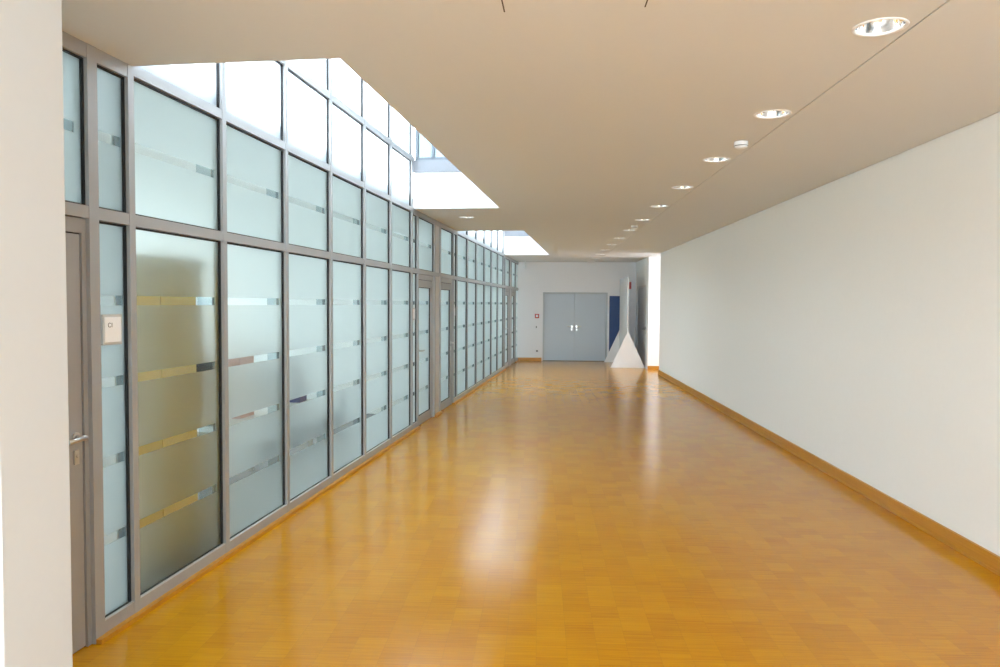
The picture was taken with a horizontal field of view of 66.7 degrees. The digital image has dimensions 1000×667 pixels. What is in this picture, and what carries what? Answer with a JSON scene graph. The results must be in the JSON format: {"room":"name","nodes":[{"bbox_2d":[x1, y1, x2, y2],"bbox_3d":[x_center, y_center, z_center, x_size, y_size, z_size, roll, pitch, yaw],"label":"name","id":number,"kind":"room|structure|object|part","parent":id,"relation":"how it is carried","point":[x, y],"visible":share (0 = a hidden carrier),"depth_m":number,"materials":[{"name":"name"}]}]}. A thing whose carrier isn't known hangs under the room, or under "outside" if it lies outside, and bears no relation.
{"room":"office building corridor","nodes":[
{"label":"office building corridor","id":0,"kind":"room"},
{"bbox_2d":[0,0,72,666],"bbox_3d":[-2.111,0.127,2.304,1.453,2.942,0.315,0,2,3],"label":"wall","id":1,"kind":"structure","parent":0,"point":[36,599],"depth_m":2.25,"materials":[{"name":"paint"}]},
{"bbox_2d":[64,119,506,545],"bbox_3d":[-3.001,-0.253,11.626,3.900,2.966,24.550,1,2,8],"label":"strips","id":2,"kind":"structure","parent":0,"point":[104,137],"depth_m":11.70,"materials":[{"name":"white paint"}]},
{"bbox_2d":[62,31,518,643],"bbox_3d":[-0.857,-1.294,12.426,0.085,5.000,20.756,1,2,8],"label":"window frame","id":3,"kind":"structure","parent":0,"point":[92,56],"depth_m":4.78,"materials":[{"name":"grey metal"}]},
{"bbox_2d":[62,48,84,204],"bbox_3d":[-2.087,-0.957,3.202,0.028,0.707,0.960,1,2,8],"label":"window","id":4,"kind":"structure","parent":3,"relation":"in","point":[73,81],"depth_m":3.63,"materials":[{"name":"clear glass"}]},
{"bbox_2d":[65,216,91,653],"bbox_3d":[-2.093,0.511,3.259,0.138,2.098,1.000,1,2,8],"label":"door","id":5,"kind":"structure","parent":3,"relation":"in","point":[75,233],"depth_m":3.67,"materials":[{"name":"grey metal"}]},
{"bbox_3d":[-2.033,0.595,3.653,0.015,0.070,0.032,1,2,8],"label":"lock plate","id":6,"kind":"part","parent":5,"relation":"part of","materials":[{"name":"metal"}]},
{"bbox_3d":[-2.009,0.503,3.597,0.071,0.052,0.156,0,2,3],"label":"handle","id":7,"kind":"part","parent":5,"relation":"part of","materials":[{"name":"metal"}]},
{"bbox_2d":[97,65,133,620],"bbox_3d":[-1.996,0.057,3.907,0.044,2.787,0.251,1,2,8],"label":"window","id":8,"kind":"structure","parent":3,"relation":"in","point":[110,85],"depth_m":3.95,"materials":[{"name":"clear glass"}]},
{"bbox_3d":[-2.002,-0.982,3.868,0.005,0.697,0.239,1,2,8],"label":"frosted pane","id":9,"kind":"part","parent":8,"relation":"part of","materials":[{"name":"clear glass"}]},
{"bbox_2d":[101,314,121,344],"bbox_3d":[-1.999,-0.021,3.903,0.031,0.156,0.154,1,2,8],"label":"room sign","id":10,"kind":"object","parent":8,"relation":"attached to","point":[111,324],"visible":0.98,"depth_m":3.89,"materials":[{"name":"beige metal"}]},
{"bbox_3d":[-1.988,-0.021,3.901,0.004,0.128,0.130,1,2,8],"label":"plate","id":11,"kind":"part","parent":10,"relation":"part of","materials":[{"name":"white plastic"}]},
{"bbox_3d":[-2.010,0.444,3.924,0.005,2.004,0.239,1,2,8],"label":"frosted pane","id":12,"kind":"part","parent":8,"relation":"part of","materials":[{"name":"clear glass"}]},
{"bbox_2d":[134,63,224,597],"bbox_3d":[-1.903,-1.000,4.511,0.044,4.852,0.948,1,2,8],"label":"window","id":13,"kind":"structure","parent":3,"relation":"in","point":[167,264],"depth_m":4.54,"materials":[{"name":"clear glass"}]},
{"bbox_3d":[-1.916,-1.016,4.513,0.005,0.717,0.936,1,2,8],"label":"frosted pane","id":14,"kind":"part","parent":13,"relation":"part of","materials":[{"name":"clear glass"}]},
{"bbox_3d":[-1.912,-1.742,4.484,0.005,0.584,0.936,1,2,8],"label":"frosted pane","id":15,"kind":"part","parent":13,"relation":"part of","materials":[{"name":"clear glass"}]},
{"bbox_3d":[-1.924,0.419,4.569,0.005,2.004,0.936,1,2,8],"label":"frosted pane","id":16,"kind":"part","parent":13,"relation":"part of","materials":[{"name":"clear glass"}]},
{"bbox_2d":[226,61,286,540],"bbox_3d":[-1.770,-1.038,5.502,0.044,4.852,0.948,1,2,8],"label":"window","id":17,"kind":"structure","parent":3,"relation":"in","point":[254,90],"depth_m":5.54,"materials":[{"name":"clear glass"}]},
{"bbox_3d":[-1.778,-1.781,5.474,0.005,0.584,0.936,1,2,8],"label":"frosted pane","id":18,"kind":"part","parent":17,"relation":"part of","materials":[{"name":"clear glass"}]},
{"bbox_3d":[-1.783,-1.055,5.503,0.005,0.717,0.936,1,2,8],"label":"frosted pane","id":19,"kind":"part","parent":17,"relation":"part of","materials":[{"name":"clear glass"}]},
{"bbox_3d":[-1.791,0.381,5.559,0.005,2.004,0.936,1,2,8],"label":"frosted pane","id":20,"kind":"part","parent":17,"relation":"part of","materials":[{"name":"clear glass"}]},
{"bbox_2d":[96,360,518,644],"bbox_3d":[-0.756,1.163,13.278,0.122,0.024,19.190,1,2,8],"label":"baseboard","id":21,"kind":"structure","parent":3,"relation":"attached to","point":[132,619],"depth_m":5.13,"materials":[{"name":"brown wood"}]},
{"bbox_2d":[288,59,330,502],"bbox_3d":[-1.637,-1.076,6.492,0.044,4.852,0.948,1,2,8],"label":"window","id":22,"kind":"structure","parent":3,"relation":"in","point":[308,131],"depth_m":6.55,"materials":[{"name":"clear glass"}]},
{"bbox_3d":[-1.645,-1.819,6.465,0.005,0.584,0.936,1,2,8],"label":"frosted pane","id":23,"kind":"part","parent":22,"relation":"part of","materials":[{"name":"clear glass"}]},
{"bbox_3d":[-1.650,-1.093,6.493,0.005,0.717,0.936,1,2,8],"label":"frosted pane","id":24,"kind":"part","parent":22,"relation":"part of","materials":[{"name":"clear glass"}]},
{"bbox_3d":[-1.642,-2.506,6.438,0.005,0.639,0.936,1,2,8],"label":"frosted pane","id":25,"kind":"part","parent":22,"relation":"part of","materials":[{"name":"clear glass"}]},
{"bbox_3d":[-1.658,0.343,6.550,0.005,2.004,0.936,1,2,8],"label":"frosted pane","id":26,"kind":"part","parent":22,"relation":"part of","materials":[{"name":"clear glass"}]},
{"bbox_2d":[332,58,364,474],"bbox_3d":[-1.504,-1.114,7.483,0.044,4.852,0.948,1,2,8],"label":"window","id":27,"kind":"structure","parent":3,"relation":"in","point":[347,86],"depth_m":7.55,"materials":[{"name":"clear glass"}]},
{"bbox_3d":[-1.509,-2.544,7.428,0.005,0.639,0.936,1,2,8],"label":"frosted pane","id":28,"kind":"part","parent":27,"relation":"part of","materials":[{"name":"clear glass"}]},
{"bbox_3d":[-1.512,-1.857,7.455,0.005,0.584,0.936,1,2,8],"label":"frosted pane","id":29,"kind":"part","parent":27,"relation":"part of","materials":[{"name":"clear glass"}]},
{"bbox_3d":[-1.517,-1.131,7.484,0.005,0.717,0.936,1,2,8],"label":"frosted pane","id":30,"kind":"part","parent":27,"relation":"part of","materials":[{"name":"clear glass"}]},
{"bbox_3d":[-1.525,0.304,7.540,0.005,2.004,0.936,1,2,8],"label":"frosted pane","id":31,"kind":"part","parent":27,"relation":"part of","materials":[{"name":"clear glass"}]},
{"bbox_2d":[366,83,389,453],"bbox_3d":[-1.371,-1.153,8.473,0.044,4.852,0.948,1,2,8],"label":"window","id":32,"kind":"structure","parent":3,"relation":"in","point":[377,108],"depth_m":8.54,"materials":[{"name":"clear glass"}]},
{"bbox_3d":[-1.375,-2.582,8.418,0.005,0.639,0.936,1,2,8],"label":"frosted pane","id":33,"kind":"part","parent":32,"relation":"part of","materials":[{"name":"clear glass"}]},
{"bbox_3d":[-1.379,-1.895,8.445,0.005,0.584,0.936,1,2,8],"label":"frosted pane","id":34,"kind":"part","parent":32,"relation":"part of","materials":[{"name":"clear glass"}]},
{"bbox_3d":[-1.384,-1.169,8.474,0.005,0.717,0.936,1,2,8],"label":"frosted pane","id":35,"kind":"part","parent":32,"relation":"part of","materials":[{"name":"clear glass"}]},
{"bbox_3d":[-1.392,0.266,8.530,0.005,2.004,0.936,1,2,8],"label":"frosted pane","id":36,"kind":"part","parent":32,"relation":"part of","materials":[{"name":"clear glass"}]},
{"bbox_2d":[392,108,411,437],"bbox_3d":[-1.238,-1.191,9.463,0.044,4.852,0.948,1,2,8],"label":"window","id":37,"kind":"structure","parent":3,"relation":"in","point":[401,129],"depth_m":9.54,"materials":[{"name":"clear glass"}]},
{"bbox_3d":[-1.242,-2.620,9.409,0.005,0.639,0.936,1,2,8],"label":"frosted pane","id":38,"kind":"part","parent":37,"relation":"part of","materials":[{"name":"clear glass"}]},
{"bbox_3d":[-1.246,-1.933,9.436,0.005,0.584,0.936,1,2,8],"label":"frosted pane","id":39,"kind":"part","parent":37,"relation":"part of","materials":[{"name":"clear glass"}]},
{"bbox_3d":[-1.251,-1.207,9.464,0.005,0.717,0.936,1,2,8],"label":"frosted pane","id":40,"kind":"part","parent":37,"relation":"part of","materials":[{"name":"clear glass"}]},
{"bbox_3d":[-1.259,0.228,9.521,0.005,2.004,0.936,1,2,8],"label":"frosted pane","id":41,"kind":"part","parent":37,"relation":"part of","materials":[{"name":"clear glass"}]},
{"bbox_2d":[413,215,415,423],"bbox_3d":[-1.157,-0.184,10.156,0.044,2.787,0.265,1,2,8],"label":"window","id":42,"kind":"structure","parent":3,"relation":"in","point":[414,216],"depth_m":10.25,"materials":[{"name":"clear glass"}]},
{"bbox_3d":[-1.163,-1.223,10.117,0.005,0.697,0.253,1,2,8],"label":"frosted pane","id":43,"kind":"part","parent":42,"relation":"part of","materials":[{"name":"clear glass"}]},
{"bbox_3d":[-1.171,0.203,10.173,0.005,2.004,0.253,1,2,8],"label":"frosted pane","id":44,"kind":"part","parent":42,"relation":"part of","materials":[{"name":"clear glass"}]},
{"bbox_2d":[419,274,432,424],"bbox_3d":[-1.073,0.219,10.851,0.138,2.098,1.010,1,2,8],"label":"door","id":45,"kind":"structure","parent":3,"relation":"in","point":[425,281],"depth_m":11.02,"materials":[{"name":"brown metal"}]},
{"bbox_3d":[-1.099,0.242,10.855,0.005,1.782,0.708,1,2,8],"label":"frosted pane","id":46,"kind":"part","parent":45,"relation":"part of","materials":[{"name":"clear glass"}]},
{"bbox_2d":[419,217,432,271],"bbox_3d":[-1.068,-1.250,10.793,0.028,0.707,0.970,1,2,8],"label":"window","id":47,"kind":"structure","parent":3,"relation":"in","point":[425,227],"depth_m":10.86,"materials":[{"name":"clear glass"}]},
{"bbox_2d":[441,228,451,274],"bbox_3d":[-0.875,-1.305,12.229,0.028,0.707,0.970,1,2,8],"label":"window","id":48,"kind":"structure","parent":3,"relation":"in","point":[446,236],"depth_m":12.30,"materials":[{"name":"clear glass"}]},
{"bbox_2d":[441,278,454,409],"bbox_3d":[-0.880,0.163,12.287,0.138,2.098,1.010,1,2,8],"label":"door","id":49,"kind":"structure","parent":3,"relation":"in","point":[446,284],"depth_m":12.48,"materials":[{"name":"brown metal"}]},
{"bbox_3d":[-0.906,0.187,12.291,0.005,1.782,0.708,1,2,8],"label":"frosted pane","id":50,"kind":"part","parent":49,"relation":"part of","materials":[{"name":"clear glass"}]},
{"bbox_2d":[454,234,455,397],"bbox_3d":[-0.782,-0.292,12.943,0.044,2.787,0.258,1,2,8],"label":"window","id":51,"kind":"structure","parent":3,"relation":"in","point":[454,234],"depth_m":13.05,"materials":[{"name":"clear glass"}]},
{"bbox_3d":[-0.789,-1.330,12.903,0.005,0.697,0.246,1,2,8],"label":"frosted pane","id":52,"kind":"part","parent":51,"relation":"part of","materials":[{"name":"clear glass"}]},
{"bbox_3d":[-0.797,0.095,12.959,0.005,2.004,0.246,1,2,8],"label":"frosted pane","id":53,"kind":"part","parent":51,"relation":"part of","materials":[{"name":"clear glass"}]},
{"bbox_2d":[457,231,466,395],"bbox_3d":[-0.687,-1.349,13.570,0.044,4.852,0.988,1,2,8],"label":"window","id":54,"kind":"structure","parent":3,"relation":"in","point":[462,242],"depth_m":13.74,"materials":[{"name":"clear glass"}]},
{"bbox_3d":[-0.707,0.070,13.628,0.005,2.004,0.976,1,2,8],"label":"frosted pane","id":55,"kind":"part","parent":54,"relation":"part of","materials":[{"name":"clear glass"}]},
{"bbox_3d":[-0.699,-1.366,13.571,0.005,0.717,0.976,1,2,8],"label":"frosted pane","id":56,"kind":"part","parent":54,"relation":"part of","materials":[{"name":"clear glass"}]},
{"bbox_2d":[468,231,475,388],"bbox_3d":[-0.548,-1.389,14.600,0.044,4.852,0.988,1,2,8],"label":"window","id":57,"kind":"structure","parent":3,"relation":"in","point":[471,245],"depth_m":14.78,"materials":[{"name":"clear glass"}]},
{"bbox_3d":[-0.556,-2.131,14.573,0.005,0.584,0.976,1,2,8],"label":"frosted pane","id":58,"kind":"part","parent":57,"relation":"part of","materials":[{"name":"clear glass"}]},
{"bbox_3d":[-0.561,-1.405,14.601,0.005,0.717,0.976,1,2,8],"label":"frosted pane","id":59,"kind":"part","parent":57,"relation":"part of","materials":[{"name":"clear glass"}]},
{"bbox_3d":[-0.569,0.030,14.658,0.005,2.004,0.976,1,2,8],"label":"frosted pane","id":60,"kind":"part","parent":57,"relation":"part of","materials":[{"name":"clear glass"}]},
{"bbox_2d":[477,231,483,383],"bbox_3d":[-0.410,-1.429,15.630,0.044,4.852,0.988,1,2,8],"label":"window","id":61,"kind":"structure","parent":3,"relation":"in","point":[480,249],"depth_m":15.83,"materials":[{"name":"clear glass"}]},
{"bbox_3d":[-0.422,-1.445,15.631,0.005,0.717,0.976,1,2,8],"label":"frosted pane","id":62,"kind":"part","parent":61,"relation":"part of","materials":[{"name":"clear glass"}]},
{"bbox_3d":[-0.430,-0.010,15.688,0.005,2.004,0.976,1,2,8],"label":"frosted pane","id":63,"kind":"part","parent":61,"relation":"part of","materials":[{"name":"clear glass"}]},
{"bbox_3d":[-0.418,-2.171,15.603,0.005,0.584,0.976,1,2,8],"label":"frosted pane","id":64,"kind":"part","parent":61,"relation":"part of","materials":[{"name":"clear glass"}]},
{"bbox_2d":[485,231,490,377],"bbox_3d":[-0.272,-1.468,16.660,0.044,4.852,0.988,1,2,8],"label":"window","id":65,"kind":"structure","parent":3,"relation":"in","point":[488,233],"depth_m":16.85,"materials":[{"name":"clear glass"}]},
{"bbox_3d":[-0.284,-1.485,16.661,0.005,0.717,0.976,1,2,8],"label":"frosted pane","id":66,"kind":"part","parent":65,"relation":"part of","materials":[{"name":"clear glass"}]},
{"bbox_3d":[-0.292,-0.050,16.718,0.005,2.004,0.976,1,2,8],"label":"frosted pane","id":67,"kind":"part","parent":65,"relation":"part of","materials":[{"name":"clear glass"}]},
{"bbox_3d":[-0.280,-2.211,16.633,0.005,0.584,0.976,1,2,8],"label":"frosted pane","id":68,"kind":"part","parent":65,"relation":"part of","materials":[{"name":"clear glass"}]},
{"bbox_2d":[492,231,497,373],"bbox_3d":[-0.133,-1.508,17.690,0.044,4.852,0.988,1,2,8],"label":"window","id":69,"kind":"structure","parent":3,"relation":"in","point":[495,233],"depth_m":17.89,"materials":[{"name":"clear glass"}]},
{"bbox_3d":[-0.141,-2.251,17.663,0.005,0.584,0.976,1,2,8],"label":"frosted pane","id":70,"kind":"part","parent":69,"relation":"part of","materials":[{"name":"clear glass"}]},
{"bbox_3d":[-0.145,-1.525,17.691,0.005,0.717,0.976,1,2,8],"label":"frosted pane","id":71,"kind":"part","parent":69,"relation":"part of","materials":[{"name":"clear glass"}]},
{"bbox_3d":[-0.154,-0.089,17.748,0.005,2.004,0.976,1,2,8],"label":"frosted pane","id":72,"kind":"part","parent":69,"relation":"part of","materials":[{"name":"clear glass"}]},
{"bbox_2d":[498,231,502,369],"bbox_3d":[0.005,-1.548,18.720,0.044,4.852,0.988,1,2,8],"label":"window","id":73,"kind":"structure","parent":3,"relation":"in","point":[500,278],"depth_m":18.96,"materials":[{"name":"clear glass"}]},
{"bbox_3d":[-0.007,-1.564,18.721,0.005,0.717,0.976,1,2,8],"label":"frosted pane","id":74,"kind":"part","parent":73,"relation":"part of","materials":[{"name":"clear glass"}]},
{"bbox_3d":[-0.015,-0.129,18.778,0.005,2.004,0.976,1,2,8],"label":"frosted pane","id":75,"kind":"part","parent":73,"relation":"part of","materials":[{"name":"clear glass"}]},
{"bbox_3d":[-0.003,-2.290,18.693,0.005,0.584,0.976,1,2,8],"label":"frosted pane","id":76,"kind":"part","parent":73,"relation":"part of","materials":[{"name":"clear glass"}]},
{"bbox_2d":[505,288,508,367],"bbox_3d":[0.171,-0.138,20.110,0.138,2.098,1.010,1,2,8],"label":"door","id":77,"kind":"structure","parent":3,"relation":"in","point":[506,289],"depth_m":20.39,"materials":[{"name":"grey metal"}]},
{"bbox_3d":[0.144,-0.115,20.115,0.005,1.782,0.708,1,2,8],"label":"frosted pane","id":78,"kind":"part","parent":77,"relation":"part of","materials":[{"name":"clear glass"}]},
{"bbox_2d":[506,259,509,285],"bbox_3d":[0.176,-1.607,20.053,0.028,0.707,0.970,1,2,8],"label":"window","id":79,"kind":"structure","parent":3,"relation":"in","point":[507,260],"depth_m":20.25,"materials":[{"name":"clear glass"}]},
{"bbox_2d":[512,262,514,286],"bbox_3d":[0.360,-1.659,21.420,0.028,0.707,0.970,1,2,8],"label":"window","id":80,"kind":"structure","parent":3,"relation":"in","point":[513,263],"depth_m":21.62,"materials":[{"name":"clear glass"}]},
{"bbox_2d":[511,289,516,363],"bbox_3d":[0.354,-0.191,21.477,0.138,2.098,1.010,1,2,8],"label":"door","id":81,"kind":"structure","parent":3,"relation":"in","point":[513,291],"depth_m":21.81,"materials":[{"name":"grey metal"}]},
{"bbox_3d":[0.328,-0.167,21.482,0.005,1.782,0.708,1,2,8],"label":"frosted pane","id":82,"kind":"part","parent":81,"relation":"part of","materials":[{"name":"clear glass"}]},
{"bbox_3d":[0.325,-0.191,21.481,0.078,2.098,1.010,1,2,8],"label":"frame","id":83,"kind":"part","parent":81,"relation":"part of","materials":[{"name":"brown metal"}]},
{"bbox_2d":[516,264,517,358],"bbox_3d":[0.483,-0.655,22.361,0.044,2.787,0.718,1,2,8],"label":"window","id":84,"kind":"structure","parent":3,"relation":"in","point":[516,264],"depth_m":22.49,"materials":[{"name":"clear glass"}]},
{"bbox_3d":[0.468,-0.268,22.378,0.005,2.004,0.706,1,2,8],"label":"frosted pane","id":85,"kind":"part","parent":84,"relation":"part of","materials":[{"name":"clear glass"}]},
{"bbox_3d":[0.476,-1.693,22.322,0.005,0.697,0.706,1,2,8],"label":"frosted pane","id":86,"kind":"part","parent":84,"relation":"part of","materials":[{"name":"clear glass"}]},
{"bbox_2d":[414,172,486,197],"bbox_3d":[-0.892,-2.669,6.891,1.285,2.018,6.365,1,2,8],"label":"wall","id":87,"kind":"structure","parent":0,"point":[426,184],"depth_m":9.96,"materials":[{"name":"white paint"}]},
{"bbox_2d":[415,129,447,159],"bbox_3d":[-0.550,-2.985,9.985,1.135,1.425,0.060,1,2,8],"label":"window","id":88,"kind":"structure","parent":87,"relation":"in","point":[424,150],"depth_m":10.05,"materials":[{"name":"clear glass"}]},
{"bbox_3d":[-0.550,-2.985,9.984,1.095,1.345,0.008,1,2,8],"label":"pane","id":89,"kind":"part","parent":88,"relation":"part of","materials":[{"name":"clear glass"}]},
{"bbox_2d":[413,160,460,172],"bbox_3d":[-0.563,-2.196,10.027,1.155,0.155,0.240,1,2,8],"label":"trim","id":90,"kind":"structure","parent":87,"relation":"attached to","point":[418,165],"depth_m":9.95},
{"bbox_2d":[435,226,510,413],"bbox_3d":[-0.378,-0.408,16.150,0.065,2.942,9.640,1,2,8],"label":"wall panels","id":91,"kind":"object","parent":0,"point":[437,227],"visible":0.43,"depth_m":11.60,"materials":[{"name":"grey metal"}]},
{"bbox_2d":[505,236,542,249],"bbox_3d":[0.349,-3.025,16.133,1.285,2.018,6.720,1,2,8],"label":"wall","id":92,"kind":"structure","parent":0,"point":[511,242],"depth_m":19.38,"materials":[{"name":"white paint"}]},
{"bbox_2d":[504,231,528,235],"bbox_3d":[0.702,-2.560,19.446,1.155,0.155,0.240,1,2,8],"label":"trim","id":93,"kind":"structure","parent":92,"relation":"attached to","point":[506,233],"depth_m":19.37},
{"bbox_2d":[62,0,999,261],"bbox_3d":[0.350,-1.690,9.379,11.509,0.160,28.000,1,2,8],"label":"ceiling","id":94,"kind":"structure","parent":0,"point":[573,119],"depth_m":4.31,"materials":[{"name":"white paint"}]},
{"bbox_2d":[650,205,667,207],"bbox_3d":[2.011,-1.669,9.603,0.234,0.129,0.234,0,2,3],"label":"recessed light","id":95,"kind":"object","parent":94,"relation":"in","point":[653,206],"visible":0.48,"depth_m":9.69,"materials":[{"name":"grey paint"}]},
{"bbox_2d":[671,186,692,188],"bbox_3d":[1.932,-1.608,8.048,0.234,0.129,0.234,0,2,3],"label":"recessed light","id":96,"kind":"object","parent":94,"relation":"in","point":[674,187],"visible":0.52,"depth_m":8.13,"materials":[{"name":"grey paint"}]},
{"bbox_2d":[703,157,730,161],"bbox_3d":[1.853,-1.547,6.494,0.234,0.129,0.234,0,2,3],"label":"recessed light","id":97,"kind":"object","parent":94,"relation":"in","point":[711,159],"visible":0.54,"depth_m":6.57,"materials":[{"name":"grey paint"}]},
{"bbox_2d":[734,140,747,148],"bbox_3d":[1.837,-1.435,5.793,0.104,0.051,0.104,0,2,3],"label":"smoke detector","id":98,"kind":"object","parent":94,"relation":"attached to","point":[742,144],"visible":1,"depth_m":5.76,"materials":[{"name":"white plastic"}]},
{"bbox_2d":[754,109,791,118],"bbox_3d":[1.773,-1.487,4.940,0.234,0.129,0.234,0,2,3],"label":"recessed light","id":99,"kind":"object","parent":94,"relation":"in","point":[778,113],"visible":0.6,"depth_m":5.02,"materials":[{"name":"grey paint"}]},
{"bbox_2d":[851,17,909,36],"bbox_3d":[1.694,-1.426,3.385,0.234,0.129,0.234,0,2,3],"label":"recessed light","id":100,"kind":"object","parent":94,"relation":"in","point":[887,25],"visible":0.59,"depth_m":3.46,"materials":[{"name":"white plastic"}]},
{"bbox_2d":[72,361,999,666],"bbox_3d":[0.318,1.376,9.843,13.138,0.120,28.171,0,2,3],"label":"floor","id":101,"kind":"structure","parent":0,"point":[555,513],"depth_m":4.99,"materials":[{"name":"wood"}]},
{"bbox_2d":[137,296,197,527],"bbox_3d":[-2.287,0.510,4.810,0.342,1.983,0.840,1,2,8],"label":"tall cabinet","id":102,"kind":"object","parent":101,"relation":"on","point":[141,300],"visible":0.02,"depth_m":4.83,"materials":[{"name":"brown wood"}]},
{"bbox_3d":[-2.167,0.478,4.581,0.020,1.880,0.413,1,2,8],"label":"door","id":103,"kind":"part","parent":102,"relation":"part of","materials":[{"name":"brown wood"}]},
{"bbox_3d":[-2.111,0.462,4.996,0.020,1.880,0.413,1,2,8],"label":"door","id":104,"kind":"part","parent":102,"relation":"part of","materials":[{"name":"brown wood"}]},
{"bbox_2d":[197,399,312,492],"bbox_3d":[-2.336,1.060,6.716,0.750,0.733,2.000,1,2,8],"label":"office desk","id":105,"kind":"object","parent":101,"relation":"on","point":[207,429],"visible":0.02,"depth_m":6.40,"materials":[{"name":"laminate"}]},
{"bbox_2d":[196,362,212,426],"bbox_3d":[-2.305,0.445,6.032,0.180,0.550,0.400,1,2,8],"label":"computer monitor","id":106,"kind":"object","parent":105,"relation":"on","point":[203,366],"visible":0.02,"depth_m":5.93,"materials":[{"name":"metal"}]},
{"bbox_2d":[228,356,253,418],"bbox_3d":[-2.263,0.389,6.453,0.250,0.630,0.250,1,2,8],"label":"storage box","id":107,"kind":"object","parent":105,"relation":"on","point":[250,359],"visible":0.2,"depth_m":6.34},
{"bbox_2d":[290,395,306,402],"bbox_3d":[-2.025,0.541,7.452,0.200,0.250,0.180,1,2,8],"label":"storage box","id":108,"kind":"object","parent":105,"relation":"on","point":[303,398],"visible":0.23,"depth_m":7.37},
{"bbox_2d":[604,277,644,367],"bbox_3d":[3.480,-0.333,21.328,0.910,2.430,1.997,0,2,3],"label":"display board","id":109,"kind":"object","parent":101,"relation":"on","point":[623,353],"visible":1,"depth_m":20.39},
{"bbox_2d":[511,262,635,360],"bbox_3d":[3.754,-0.709,22.633,7.600,3.082,0.250,0,2,3],"label":"wall","id":110,"kind":"structure","parent":0,"point":[537,278],"depth_m":22.58,"materials":[{"name":"paint"}]},
{"bbox_2d":[517,357,540,360],"bbox_3d":[0.841,0.766,22.704,0.796,0.095,0.020,0,2,3],"label":"baseboard","id":111,"kind":"structure","parent":110,"relation":"attached to","point":[519,358],"depth_m":22.69,"materials":[{"name":"brown wood"}]},
{"bbox_2d":[542,292,607,360],"bbox_3d":[2.234,-0.201,22.668,1.915,2.045,0.154,0,2,3],"label":"door","id":112,"kind":"structure","parent":110,"relation":"in","point":[577,330],"depth_m":22.65,"materials":[{"name":"grey paint"}]},
{"bbox_2d":[609,296,619,350],"bbox_3d":[3.501,-0.148,22.527,0.526,1.925,0.029,0,2,3],"label":"wall panel","id":113,"kind":"object","parent":110,"relation":"attached to","point":[614,301],"visible":0.46,"depth_m":22.50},
{"bbox_2d":[635,257,660,368],"bbox_3d":[5.707,-0.567,21.086,3.540,2.942,2.650,0,2,3],"label":"wall","id":114,"kind":"structure","parent":0,"point":[647,269],"depth_m":19.87,"materials":[{"name":"white paint"}]},
{"bbox_2d":[636,285,645,366],"bbox_3d":[3.960,-0.222,21.234,0.161,2.220,1.900,0,2,3],"label":"door","id":115,"kind":"structure","parent":114,"relation":"in","point":[641,290],"depth_m":21.27,"materials":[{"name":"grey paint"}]},
{"bbox_2d":[648,366,658,369],"bbox_3d":[5.582,0.907,19.812,3.440,0.095,0.020,0,2,3],"label":"baseboard","id":116,"kind":"structure","parent":114,"relation":"attached to","point":[649,367],"depth_m":19.88,"materials":[{"name":"brown wood"}]},
{"bbox_2d":[659,112,999,555],"bbox_3d":[3.409,-0.103,7.168,0.200,3.082,22.660,0,2,3],"label":"wall","id":117,"kind":"structure","parent":0,"point":[854,318],"depth_m":6.59,"materials":[{"name":"white paint"}]},
{"bbox_2d":[658,370,999,575],"bbox_3d":[3.288,1.380,7.231,0.026,0.112,22.660,0,2,3],"label":"baseboard","id":118,"kind":"structure","parent":117,"relation":"attached to","point":[975,552],"depth_m":6.59,"materials":[{"name":"brown wood"}]}
]}

